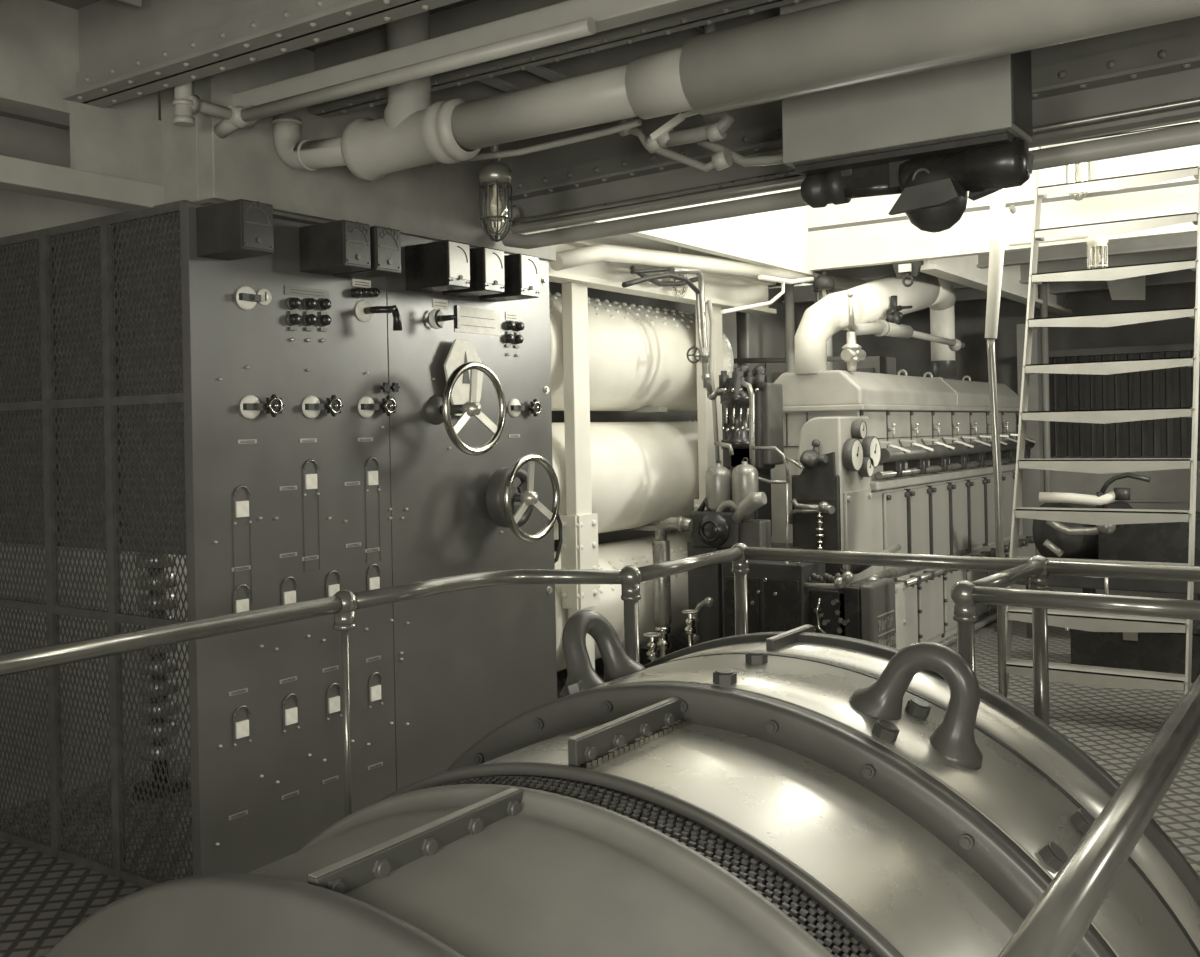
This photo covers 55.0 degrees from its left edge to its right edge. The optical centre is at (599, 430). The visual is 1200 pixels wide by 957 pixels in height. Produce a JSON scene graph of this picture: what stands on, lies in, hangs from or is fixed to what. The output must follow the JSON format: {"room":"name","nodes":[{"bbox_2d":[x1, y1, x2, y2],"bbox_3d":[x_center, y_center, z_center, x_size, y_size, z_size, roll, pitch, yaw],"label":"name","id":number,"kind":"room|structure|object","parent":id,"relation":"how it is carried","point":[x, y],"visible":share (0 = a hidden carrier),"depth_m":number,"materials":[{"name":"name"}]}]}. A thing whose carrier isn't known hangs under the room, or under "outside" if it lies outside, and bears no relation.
{"room":"mechanical room","nodes":[
{"label":"mechanical room","id":0,"kind":"room"},
{"bbox_2d":[0,0,158,125],"bbox_3d":[-2.307,-1.139,2.740,0.140,0.330,2.760,-1,0,34],"label":"wall","id":1,"kind":"structure","parent":0,"point":[40,63],"depth_m":3.52,"materials":[{"name":"grey metal"}]},
{"bbox_2d":[69,101,162,184],"bbox_3d":[-1.542,-0.914,3.729,0.025,0.230,0.350,-1,0,34],"label":"wall panel","id":2,"kind":"object","parent":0,"point":[107,141],"visible":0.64,"depth_m":3.69,"materials":[{"name":"grey metal"}]},
{"bbox_2d":[160,48,555,261],"bbox_3d":[-0.833,-1.044,4.521,0.270,0.580,1.840,-1,0,34],"label":"wall","id":3,"kind":"structure","parent":0,"point":[437,202],"depth_m":4.00,"materials":[{"name":"grey metal"}]},
{"bbox_2d":[0,155,163,210],"bbox_3d":[-2.093,-0.763,2.981,0.110,0.080,2.190,-1,0,34],"label":"ceiling beam","id":4,"kind":"structure","parent":3,"relation":"attached to","point":[18,175],"depth_m":3.59,"materials":[{"name":"metal"}]},
{"bbox_2d":[233,0,721,106],"bbox_3d":[1.248,-1.108,2.131,5.900,0.075,0.072,-1,0,34],"label":"ceiling beam","id":5,"kind":"structure","parent":3,"relation":"attached to","point":[606,14],"depth_m":3.16,"materials":[{"name":"metal"}]},
{"bbox_2d":[584,200,812,275],"bbox_3d":[0.474,-1.225,6.587,0.070,0.330,3.450,-1,0,34],"label":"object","id":6,"kind":"structure","parent":3,"relation":"attached to","point":[761,239],"depth_m":7.23,"materials":[{"name":"white paint"}]},
{"bbox_2d":[549,243,864,288],"bbox_3d":[0.886,-0.985,7.312,0.106,0.306,3.728,-1,0,37],"label":"pipe","id":7,"kind":"object","parent":3,"relation":"attached to","point":[571,258],"visible":0.79,"depth_m":6.59,"materials":[{"name":"metal"}]},
{"bbox_2d":[630,267,669,273],"bbox_3d":[0.337,-0.911,6.526,0.022,0.104,0.582,-1,0,34],"label":"hose","id":8,"kind":"object","parent":7,"relation":"attached to","point":[654,269],"visible":0.67,"depth_m":6.42,"materials":[{"name":"rubber"}]},
{"bbox_2d":[630,266,697,286],"bbox_3d":[0.382,-0.878,6.663,0.030,0.099,0.734,-1,0,34],"label":"hose","id":9,"kind":"object","parent":7,"relation":"hanging from","point":[694,279],"visible":0.68,"depth_m":6.65,"materials":[{"name":"metal"}]},
{"bbox_2d":[669,267,723,462],"bbox_3d":[0.589,-0.369,6.828,0.100,1.194,0.596,-1,0,34],"label":"riser pipe","id":10,"kind":"object","parent":7,"relation":"attached to","point":[706,358],"visible":0.93,"depth_m":6.87,"materials":[{"name":"silver metal"}]},
{"bbox_2d":[622,272,699,293],"bbox_3d":[0.353,-0.832,6.477,0.030,0.128,0.811,-1,0,34],"label":"hose","id":11,"kind":"object","parent":10,"relation":"attached to","point":[685,279],"visible":1,"depth_m":6.45,"materials":[{"name":"rubber"}]},
{"bbox_2d":[720,274,813,313],"bbox_3d":[1.077,-0.866,7.292,0.032,0.347,1.303,-1,0,34],"label":"conduit","id":12,"kind":"object","parent":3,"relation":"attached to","point":[782,281],"visible":1,"depth_m":7.30,"materials":[{"name":"white metal"}]},
{"bbox_2d":[0,116,846,809],"bbox_3d":[-1.484,0.105,6.214,0.050,2.850,14.600,-1,0,34],"label":"wall","id":13,"kind":"structure","parent":0,"point":[20,213],"depth_m":5.02,"materials":[{"name":"grey metal"}]},
{"bbox_2d":[734,356,863,362],"bbox_3d":[1.339,-0.552,9.001,1.501,0.090,0.040,-1,0,34],"label":"pipe","id":14,"kind":"object","parent":13,"relation":"attached to","point":[830,358],"visible":0.42,"depth_m":8.99,"materials":[{"name":"grey metal"}]},
{"bbox_2d":[0,0,1198,231],"bbox_3d":[1.772,-1.401,3.976,7.900,0.030,14.600,-1,0,34],"label":"ceiling","id":15,"kind":"structure","parent":0,"point":[75,4],"depth_m":6.65,"materials":[{"name":"grey metal"}]},
{"bbox_2d":[118,0,141,7],"bbox_3d":[-1.502,-1.270,3.074,0.090,0.100,0.620,-1,0,34],"label":"deck stiffener","id":16,"kind":"object","parent":15,"relation":"attached to","point":[138,3],"visible":1,"depth_m":3.31,"materials":[{"name":"grey metal"}]},
{"bbox_2d":[62,0,461,107],"bbox_3d":[0.919,-1.217,1.874,6.150,0.303,0.130,-1,0,34],"label":"ceiling beam","id":17,"kind":"structure","parent":15,"relation":"attached to","point":[127,51],"depth_m":3.27,"materials":[{"name":"grey metal"}]},
{"bbox_2d":[173,17,595,138],"bbox_3d":[-0.681,-1.139,3.228,1.452,0.394,0.268,-1,0,34],"label":"pipe","id":18,"kind":"object","parent":15,"relation":"hanging from","point":[186,104],"visible":0.95,"depth_m":3.32,"materials":[{"name":"metal"}]},
{"bbox_2d":[542,63,550,67],"bbox_3d":[-0.274,-1.295,3.811,0.090,0.100,0.360,-1,0,34],"label":"deck stiffener","id":19,"kind":"object","parent":15,"relation":"attached to","point":[548,65],"depth_m":3.94,"materials":[{"name":"grey metal"}]},
{"bbox_2d":[308,0,803,117],"bbox_3d":[1.432,-1.260,2.371,5.860,0.238,0.080,-1,0,34],"label":"ceiling beam","id":20,"kind":"structure","parent":15,"relation":"attached to","point":[479,12],"depth_m":3.54,"materials":[{"name":"grey metal"}]},
{"bbox_2d":[428,22,782,171],"bbox_3d":[0.004,-1.053,3.536,1.206,0.594,0.254,-1,0,34],"label":"conduit","id":21,"kind":"object","parent":15,"relation":"attached to","point":[706,136],"visible":0.83,"depth_m":3.42,"materials":[{"name":"metal"}]},
{"bbox_2d":[479,144,512,241],"bbox_3d":[-0.350,-0.862,3.856,0.112,0.462,0.112,-1,0,34],"label":"lamp","id":22,"kind":"object","parent":21,"relation":"hanging from","point":[495,177],"visible":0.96,"depth_m":3.82,"materials":[{"name":"clear glass"}]},
{"bbox_2d":[431,7,779,103],"bbox_3d":[1.697,-1.255,2.760,5.860,0.258,0.120,-1,0,34],"label":"ceiling beam","id":23,"kind":"structure","parent":15,"relation":"attached to","point":[617,56],"depth_m":3.92,"materials":[{"name":"grey metal"}]},
{"bbox_2d":[478,77,523,91],"bbox_3d":[-0.348,-1.181,3.928,0.050,0.036,0.396,-1,0,39],"label":"bracket","id":24,"kind":"object","parent":23,"relation":"attached to","point":[495,82],"visible":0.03,"depth_m":3.93,"materials":[{"name":"grey metal"}]},
{"bbox_2d":[525,65,568,81],"bbox_3d":[-0.164,-1.185,3.850,0.050,0.036,0.321,-1,0,40],"label":"bracket","id":25,"kind":"object","parent":23,"relation":"attached to","point":[540,70],"visible":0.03,"depth_m":3.82,"materials":[{"name":"grey metal"}]},
{"bbox_2d":[549,223,775,314],"bbox_3d":[0.303,-1.081,6.856,0.140,0.550,3.100,-1,0,34],"label":"ceiling beam","id":26,"kind":"structure","parent":15,"relation":"attached to","point":[726,291],"depth_m":6.85,"materials":[{"name":"white metal"}]},
{"bbox_2d":[672,246,687,298],"bbox_3d":[0.482,-0.969,6.955,0.100,0.342,0.100,-1,0,34],"label":"lamp","id":27,"kind":"object","parent":26,"relation":"hanging from","point":[679,290],"visible":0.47,"depth_m":6.93,"materials":[{"name":"glass"}]},
{"bbox_2d":[695,25,703,30],"bbox_3d":[0.221,-1.305,3.473,0.090,0.100,0.360,-1,0,34],"label":"deck stiffener","id":28,"kind":"object","parent":15,"relation":"attached to","point":[701,28],"visible":0.02,"depth_m":3.61,"materials":[{"name":"grey metal"}]},
{"bbox_2d":[271,0,1199,181],"bbox_3d":[1.253,-1.099,2.278,5.658,0.542,0.196,-1,0,34],"label":"pipe","id":29,"kind":"object","parent":15,"relation":"hanging from","point":[842,43],"visible":0.94,"depth_m":2.82,"materials":[{"name":"metal"}]},
{"bbox_2d":[509,16,1199,233],"bbox_3d":[1.800,-1.136,3.144,5.740,0.500,0.100,-1,0,39],"label":"ceiling beam","id":30,"kind":"structure","parent":15,"relation":"attached to","point":[1158,64],"depth_m":4.15,"materials":[{"name":"grey metal"}]},
{"bbox_2d":[499,122,1199,248],"bbox_3d":[1.796,-0.896,3.093,5.690,0.199,0.099,-1,0,39],"label":"pipe","id":31,"kind":"object","parent":30,"relation":"attached to","point":[1189,134],"visible":0.57,"depth_m":4.05,"materials":[{"name":"metal"}]},
{"bbox_2d":[513,97,1199,222],"bbox_3d":[1.806,-0.915,3.035,5.601,0.031,0.037,-1,0,39],"label":"cable conduit","id":32,"kind":"object","parent":30,"relation":"attached to","point":[1193,101],"visible":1,"depth_m":4.02,"materials":[{"name":"silver metal"}]},
{"bbox_2d":[780,0,1032,167],"bbox_3d":[0.804,-1.049,3.068,0.614,0.634,0.200,-1,0,34],"label":"box","id":33,"kind":"object","parent":15,"relation":"hanging from","point":[990,96],"visible":0.54,"depth_m":2.96,"materials":[{"name":"beige metal"}]},
{"bbox_2d":[795,133,1033,232],"bbox_3d":[0.821,-0.632,3.075,0.621,0.217,0.183,-1,0,34],"label":"motor","id":34,"kind":"object","parent":33,"relation":"hanging from","point":[933,182],"visible":1,"depth_m":2.98,"materials":[{"name":"black metal"}]},
{"bbox_2d":[768,233,1196,288],"bbox_3d":[4.181,-1.334,7.600,7.600,0.200,0.100,-1,0,34],"label":"ceiling beam","id":35,"kind":"structure","parent":15,"relation":"attached to","point":[1181,241],"depth_m":8.19,"materials":[{"name":"grey metal"}]},
{"bbox_2d":[782,248,1196,302],"bbox_3d":[4.856,-1.348,8.592,7.600,0.200,0.100,-1,0,34],"label":"ceiling beam","id":36,"kind":"structure","parent":15,"relation":"attached to","point":[805,293],"depth_m":9.28,"materials":[{"name":"grey metal"}]},
{"bbox_2d":[920,255,1071,313],"bbox_3d":[3.268,-1.251,9.251,0.130,0.330,4.000,-1,0,34],"label":"ceiling beam","id":37,"kind":"structure","parent":15,"relation":"attached to","point":[963,270],"depth_m":8.65,"materials":[{"name":"white metal"}]},
{"bbox_2d":[954,270,1195,301],"bbox_3d":[5.419,-1.359,9.419,7.600,0.200,0.100,-1,0,34],"label":"ceiling beam","id":38,"kind":"structure","parent":15,"relation":"attached to","point":[1181,276],"depth_m":10.16,"materials":[{"name":"grey metal"}]},
{"bbox_2d":[0,587,1199,956],"bbox_3d":[1.848,2.363,3.976,7.900,1.800,14.600,-1,0,34],"label":"floor","id":39,"kind":"structure","parent":0,"point":[43,897],"depth_m":4.67,"materials":[{"name":"grey metal"}]},
{"bbox_2d":[0,200,192,887],"bbox_3d":[-1.916,0.404,4.140,1.520,2.271,0.042,-1,0,34],"label":"mesh screen","id":40,"kind":"object","parent":39,"relation":"on","point":[92,440],"visible":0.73,"depth_m":4.03,"materials":[{"name":"metal"}]},
{"bbox_2d":[133,552,187,798],"bbox_3d":[-1.890,0.888,4.928,0.160,1.300,0.160,-1,0,34],"label":"stack","id":41,"kind":"object","parent":39,"relation":"on","point":[141,558],"visible":0.21,"depth_m":4.88,"materials":[{"name":"metal"}]},
{"bbox_2d":[180,199,559,875],"bbox_3d":[-0.672,0.376,4.434,0.639,2.275,1.982,-1,0,21],"label":"control panel","id":42,"kind":"object","parent":39,"relation":"on","point":[366,407],"visible":1,"depth_m":4.15,"materials":[{"name":"grey metal"}]},
{"bbox_2d":[236,286,260,309],"bbox_3d":[-1.156,-0.439,3.797,0.030,0.080,0.080,-1,0,34],"label":"switch","id":43,"kind":"object","parent":42,"relation":"attached to","point":[247,297],"depth_m":3.79,"materials":[{"name":"metal"}]},
{"bbox_2d":[240,395,264,418],"bbox_3d":[-1.144,-0.080,3.804,0.030,0.080,0.080,-1,0,34],"label":"switch","id":44,"kind":"object","parent":42,"relation":"attached to","point":[251,406],"depth_m":3.80,"materials":[{"name":"metal"}]},
{"bbox_2d":[302,396,324,417],"bbox_3d":[-0.997,-0.084,4.020,0.030,0.080,0.080,-1,0,34],"label":"switch","id":45,"kind":"object","parent":42,"relation":"attached to","point":[312,406],"depth_m":4.02,"materials":[{"name":"metal"}]},
{"bbox_2d":[358,396,378,417],"bbox_3d":[-0.849,-0.089,4.237,0.030,0.080,0.080,-1,0,34],"label":"switch","id":46,"kind":"object","parent":42,"relation":"attached to","point":[368,406],"depth_m":4.23,"materials":[{"name":"metal"}]},
{"bbox_2d":[356,300,401,330],"bbox_3d":[-0.805,-0.426,4.226,0.126,0.118,0.122,-1,0,34],"label":"switch","id":47,"kind":"object","parent":42,"relation":"attached to","point":[369,313],"depth_m":4.23,"materials":[{"name":"black metal"}]},
{"bbox_2d":[429,305,459,328],"bbox_3d":[-0.601,-0.445,4.534,0.118,0.090,0.080,-1,0,34],"label":"switch","id":48,"kind":"object","parent":42,"relation":"attached to","point":[438,317],"depth_m":4.54,"materials":[{"name":"black metal"}]},
{"bbox_2d":[508,399,524,416],"bbox_3d":[-0.358,-0.099,4.959,0.030,0.080,0.080,-1,0,34],"label":"switch","id":49,"kind":"object","parent":42,"relation":"attached to","point":[516,407],"depth_m":4.95,"materials":[{"name":"metal"}]},
{"bbox_2d":[555,513,562,562],"bbox_3d":[-0.200,0.484,5.220,0.091,0.295,0.082,-1,0,-24],"label":"cable loop","id":50,"kind":"object","parent":42,"relation":"attached to","point":[558,516],"visible":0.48,"depth_m":5.25,"materials":[{"name":"rubber"}]},
{"bbox_2d":[560,282,598,669],"bbox_3d":[-0.115,0.352,6.253,0.126,2.300,0.210,-1,0,34],"label":"support column","id":51,"kind":"structure","parent":39,"relation":"on","point":[579,548],"depth_m":6.20,"materials":[{"name":"white metal"}]},
{"bbox_2d":[0,543,1199,956],"bbox_3d":[0.505,0.970,1.950,3.900,1.040,4.693,-1,0,34],"label":"guard rail","id":52,"kind":"object","parent":39,"relation":"on","point":[1059,920],"visible":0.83,"depth_m":3.24,"materials":[{"name":"metal"}]},
{"bbox_2d":[45,610,1199,956],"bbox_3d":[-0.111,1.789,2.272,2.452,2.549,2.890,-1,0,34],"label":"generator","id":53,"kind":"object","parent":39,"relation":"on","point":[800,791],"visible":0.98,"depth_m":2.35,"materials":[{"name":"metal"}]},
{"bbox_2d":[554,530,691,670],"bbox_3d":[-0.052,1.041,7.036,0.696,0.696,3.050,-1,0,34],"label":"tank","id":54,"kind":"object","parent":39,"relation":"on","point":[637,552],"visible":0.18,"depth_m":6.98,"materials":[{"name":"beige metal"}]},
{"bbox_2d":[552,420,730,539],"bbox_3d":[-0.067,0.287,7.036,0.702,0.702,3.050,-1,0,34],"label":"tank","id":55,"kind":"object","parent":54,"relation":"on","point":[644,474],"visible":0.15,"depth_m":6.98,"materials":[{"name":"beige metal"}]},
{"bbox_2d":[549,292,733,413],"bbox_3d":[-0.096,-0.463,7.015,0.696,0.702,3.000,-1,0,34],"label":"tank","id":56,"kind":"object","parent":55,"relation":"on","point":[638,361],"visible":0.44,"depth_m":6.99,"materials":[{"name":"white metal"}]},
{"bbox_2d":[643,632,660,661],"bbox_3d":[0.300,1.326,6.589,0.106,0.337,0.106,-1,0,34],"label":"valve","id":57,"kind":"object","parent":39,"relation":"on","point":[652,654],"visible":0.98,"depth_m":6.57,"materials":[{"name":"silver metal"}]},
{"bbox_2d":[652,540,670,657],"bbox_3d":[0.370,1.070,6.840,0.104,0.845,0.104,-1,0,34],"label":"pipe","id":58,"kind":"object","parent":39,"relation":"on","point":[660,549],"visible":0.87,"depth_m":6.80,"materials":[{"name":"silver metal"}]},
{"bbox_2d":[682,610,697,646],"bbox_3d":[0.516,1.256,6.561,0.095,0.468,0.095,-1,0,34],"label":"valve","id":59,"kind":"object","parent":39,"relation":"on","point":[690,629],"visible":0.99,"depth_m":6.54,"materials":[{"name":"silver metal"}]},
{"bbox_2d":[692,597,714,643],"bbox_3d":[0.579,1.080,6.577,0.169,0.277,0.062,-1,0,34],"label":"pipe","id":60,"kind":"object","parent":59,"relation":"attached to","point":[708,602],"visible":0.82,"depth_m":6.58,"materials":[{"name":"silver metal"}]},
{"bbox_2d":[694,304,722,510],"bbox_3d":[0.730,0.335,7.493,0.126,2.300,0.336,-1,0,34],"label":"support column","id":61,"kind":"structure","parent":39,"relation":"on","point":[706,449],"depth_m":7.41,"materials":[{"name":"white metal"}]},
{"bbox_2d":[655,492,770,644],"bbox_3d":[0.687,0.917,6.745,0.709,1.138,0.296,-1,0,34],"label":"pump","id":62,"kind":"object","parent":39,"relation":"on","point":[711,531],"visible":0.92,"depth_m":6.67,"materials":[{"name":"black metal"}]},
{"bbox_2d":[705,460,731,511],"bbox_3d":[0.692,0.318,6.732,0.152,0.302,0.152,-1,0,34],"label":"bottle","id":63,"kind":"object","parent":62,"relation":"on","point":[718,480],"visible":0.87,"depth_m":6.67,"materials":[{"name":"metal"}]},
{"bbox_2d":[732,458,758,505],"bbox_3d":[0.834,0.299,6.635,0.152,0.293,0.152,-1,0,34],"label":"bottle","id":64,"kind":"object","parent":62,"relation":"on","point":[744,475],"visible":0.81,"depth_m":6.58,"materials":[{"name":"metal"}]},
{"bbox_2d":[736,311,748,368],"bbox_3d":[1.175,0.051,9.363,0.098,2.850,0.100,-1,0,34],"label":"stanchion","id":65,"kind":"object","parent":39,"relation":"on","point":[742,325],"visible":0.02,"depth_m":9.32,"materials":[{"name":"grey metal"}]},
{"bbox_2d":[714,365,802,548],"bbox_3d":[0.918,0.538,6.875,0.600,1.887,0.414,-1,0,34],"label":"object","id":66,"kind":"object","parent":39,"relation":"on","point":[752,408],"visible":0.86,"depth_m":6.83,"materials":[{"name":"black metal"}]},
{"bbox_2d":[751,446,802,547],"bbox_3d":[0.992,0.410,6.589,0.368,0.648,0.020,-1,0,34],"label":"tube","id":67,"kind":"object","parent":66,"relation":"attached to","point":[782,454],"visible":0.85,"depth_m":6.54,"materials":[{"name":"silver metal"}]},
{"bbox_2d":[722,560,825,637],"bbox_3d":[0.888,1.081,6.293,0.612,0.803,0.321,-1,0,34],"label":"base cabinet","id":68,"kind":"object","parent":39,"relation":"on","point":[777,596],"visible":0.38,"depth_m":6.10,"materials":[{"name":"black metal"}]},
{"bbox_2d":[784,284,794,372],"bbox_3d":[1.375,0.047,8.259,0.068,2.850,0.068,-1,0,34],"label":"pipe","id":69,"kind":"object","parent":39,"relation":"on","point":[789,288],"visible":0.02,"depth_m":8.23,"materials":[{"name":"metal"}]},
{"bbox_2d":[826,336,832,369],"bbox_3d":[1.956,0.036,9.800,0.068,2.850,0.070,-1,0,34],"label":"stanchion","id":70,"kind":"object","parent":39,"relation":"on","point":[829,341],"visible":0.02,"depth_m":9.77,"materials":[{"name":"grey metal"}]},
{"bbox_2d":[766,356,895,382],"bbox_3d":[2.097,0.408,10.422,1.080,2.100,0.420,-1,0,34],"label":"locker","id":71,"kind":"object","parent":39,"relation":"on","point":[871,364],"visible":0.17,"depth_m":10.14,"materials":[{"name":"grey metal"}]},
{"bbox_2d":[785,561,895,647],"bbox_3d":[1.289,1.061,6.104,0.516,0.826,0.422,-1,0,34],"label":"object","id":72,"kind":"object","parent":39,"relation":"on","point":[864,609],"visible":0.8,"depth_m":5.97,"materials":[{"name":"grey metal"}]},
{"bbox_2d":[838,544,927,648],"bbox_3d":[1.662,1.083,6.778,0.296,0.768,0.950,-1,0,34],"label":"table","id":73,"kind":"object","parent":39,"relation":"on","point":[894,572],"visible":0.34,"depth_m":6.67,"materials":[{"name":"grey metal"}]},
{"bbox_2d":[771,369,1050,651],"bbox_3d":[2.299,0.509,8.398,0.990,1.890,4.280,-1,0,34],"label":"engine","id":74,"kind":"object","parent":39,"relation":"on","point":[887,460],"visible":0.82,"depth_m":7.48,"materials":[{"name":"metal"}]},
{"bbox_2d":[794,272,959,379],"bbox_3d":[2.095,-0.830,8.267,0.345,0.915,2.794,-1,0,34],"label":"exhaust pipe","id":75,"kind":"object","parent":74,"relation":"attached to","point":[871,300],"visible":0.82,"depth_m":7.69,"materials":[{"name":"white metal"}]},
{"bbox_2d":[841,292,964,370],"bbox_3d":[2.163,-0.649,8.027,0.120,0.530,2.353,-1,0,34],"label":"valve","id":76,"kind":"object","parent":74,"relation":"on","point":[852,352],"visible":1,"depth_m":7.51,"materials":[{"name":"metal"}]},
{"bbox_2d":[985,189,1006,696],"bbox_3d":[2.031,0.093,5.877,0.115,2.731,0.072,-1,0,34],"label":"pole","id":77,"kind":"object","parent":39,"relation":"on","point":[997,199],"visible":0.77,"depth_m":5.86,"materials":[{"name":"white metal"}]},
{"bbox_2d":[1016,324,1043,554],"bbox_3d":[3.959,0.221,10.586,0.180,2.400,0.150,-1,0,34],"label":"wall post","id":78,"kind":"object","parent":39,"relation":"on","point":[1033,479],"visible":0.29,"depth_m":10.52,"materials":[{"name":"grey metal"}]},
{"bbox_2d":[1040,282,1052,590],"bbox_3d":[3.854,-0.003,9.958,0.060,2.850,0.060,-1,0,34],"label":"stanchion","id":79,"kind":"object","parent":39,"relation":"on","point":[1043,287],"visible":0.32,"depth_m":9.93,"materials":[{"name":"grey metal"}]},
{"bbox_2d":[1005,121,1199,697],"bbox_3d":[2.708,-0.230,6.160,0.862,3.386,1.260,-1,0,34],"label":"stair","id":80,"kind":"structure","parent":39,"relation":"on","point":[1082,675],"depth_m":6.06,"materials":[{"name":"metal"}]},
{"bbox_2d":[1016,473,1199,637],"bbox_3d":[3.507,0.849,7.762,1.300,1.161,0.874,-1,0,34],"label":"machine","id":81,"kind":"object","parent":39,"relation":"on","point":[1168,542],"visible":0.61,"depth_m":7.58,"materials":[{"name":"black metal"}]},
{"bbox_2d":[1051,460,1199,559],"bbox_3d":[5.080,0.828,10.145,2.450,1.140,0.330,-1,0,34],"label":"wall","id":82,"kind":"structure","parent":39,"relation":"on","point":[1166,489],"depth_m":10.16,"materials":[{"name":"grey metal"}]},
{"bbox_2d":[1049,343,1199,457],"bbox_3d":[5.043,-0.261,10.210,2.350,1.000,0.160,-1,0,34],"label":"radiator","id":83,"kind":"object","parent":82,"relation":"on","point":[1167,387],"visible":0.83,"depth_m":10.40,"materials":[{"name":"black metal"}]},
{"bbox_2d":[1065,620,1199,682],"bbox_3d":[3.237,1.275,6.882,0.795,0.320,0.450,-1,0,34],"label":"box","id":84,"kind":"object","parent":39,"relation":"on","point":[1144,651],"visible":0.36,"depth_m":6.71,"materials":[{"name":"black metal"}]},
{"bbox_2d":[723,120,1199,227],"bbox_3d":[1.848,-2.228,5.577,3.530,1.620,3.630,-1,0,34],"label":"wall","id":85,"kind":"structure","parent":0,"point":[874,207],"depth_m":7.18,"materials":[{"name":"white paint"}]},
{"bbox_2d":[813,270,834,303],"bbox_3d":[1.553,-0.925,7.994,0.150,0.403,0.150,-1,0,34],"label":"lamp","id":86,"kind":"object","parent":85,"relation":"hanging from","point":[824,284],"visible":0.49,"depth_m":7.94,"materials":[{"name":"metal"}]},
{"bbox_2d":[892,261,922,286],"bbox_3d":[2.004,-1.024,7.544,0.194,0.169,0.070,-1,0,34],"label":"hook","id":87,"kind":"object","parent":85,"relation":"attached to","point":[905,270],"visible":1,"depth_m":7.52,"materials":[{"name":"black metal"}]},
{"bbox_2d":[806,184,1198,271],"bbox_3d":[2.863,-1.273,7.040,3.450,0.270,0.090,-1,0,34],"label":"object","id":88,"kind":"structure","parent":85,"relation":"attached to","point":[895,241],"depth_m":7.32,"materials":[{"name":"white paint"}]},
{"bbox_2d":[1009,205,1015,213],"bbox_3d":[2.676,-1.315,7.343,0.100,0.197,0.400,-1,0,34],"label":"lever","id":89,"kind":"object","parent":85,"relation":"attached to","point":[1012,208],"visible":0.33,"depth_m":7.19,"materials":[{"name":"white metal"}]},
{"bbox_2d":[1009,235,1108,268],"bbox_3d":[2.773,-1.027,6.949,0.558,0.283,0.248,-1,0,34],"label":"lamp","id":90,"kind":"object","parent":85,"relation":"attached to","point":[1096,252],"depth_m":6.74,"materials":[{"name":"white metal"}]},
{"bbox_2d":[1066,162,1090,200],"bbox_3d":[2.848,-1.538,6.872,0.140,0.332,0.140,-1,0,34],"label":"lamp","id":91,"kind":"object","parent":85,"relation":"attached to","point":[1078,172],"visible":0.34,"depth_m":6.83,"materials":[{"name":"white glass"}]},
{"bbox_2d":[847,283,1199,459],"bbox_3d":[5.923,-0.044,10.031,7.900,2.850,0.050,-1,0,34],"label":"wall","id":92,"kind":"structure","parent":0,"point":[913,355],"depth_m":11.26,"materials":[{"name":"grey metal"}]},
{"bbox_2d":[1107,275,1145,299],"bbox_3d":[4.405,-1.263,9.699,0.350,0.351,0.020,-1,0,34],"label":"panel","id":93,"kind":"object","parent":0,"point":[1133,288],"visible":0.57,"depth_m":9.67,"materials":[{"name":"paint"}]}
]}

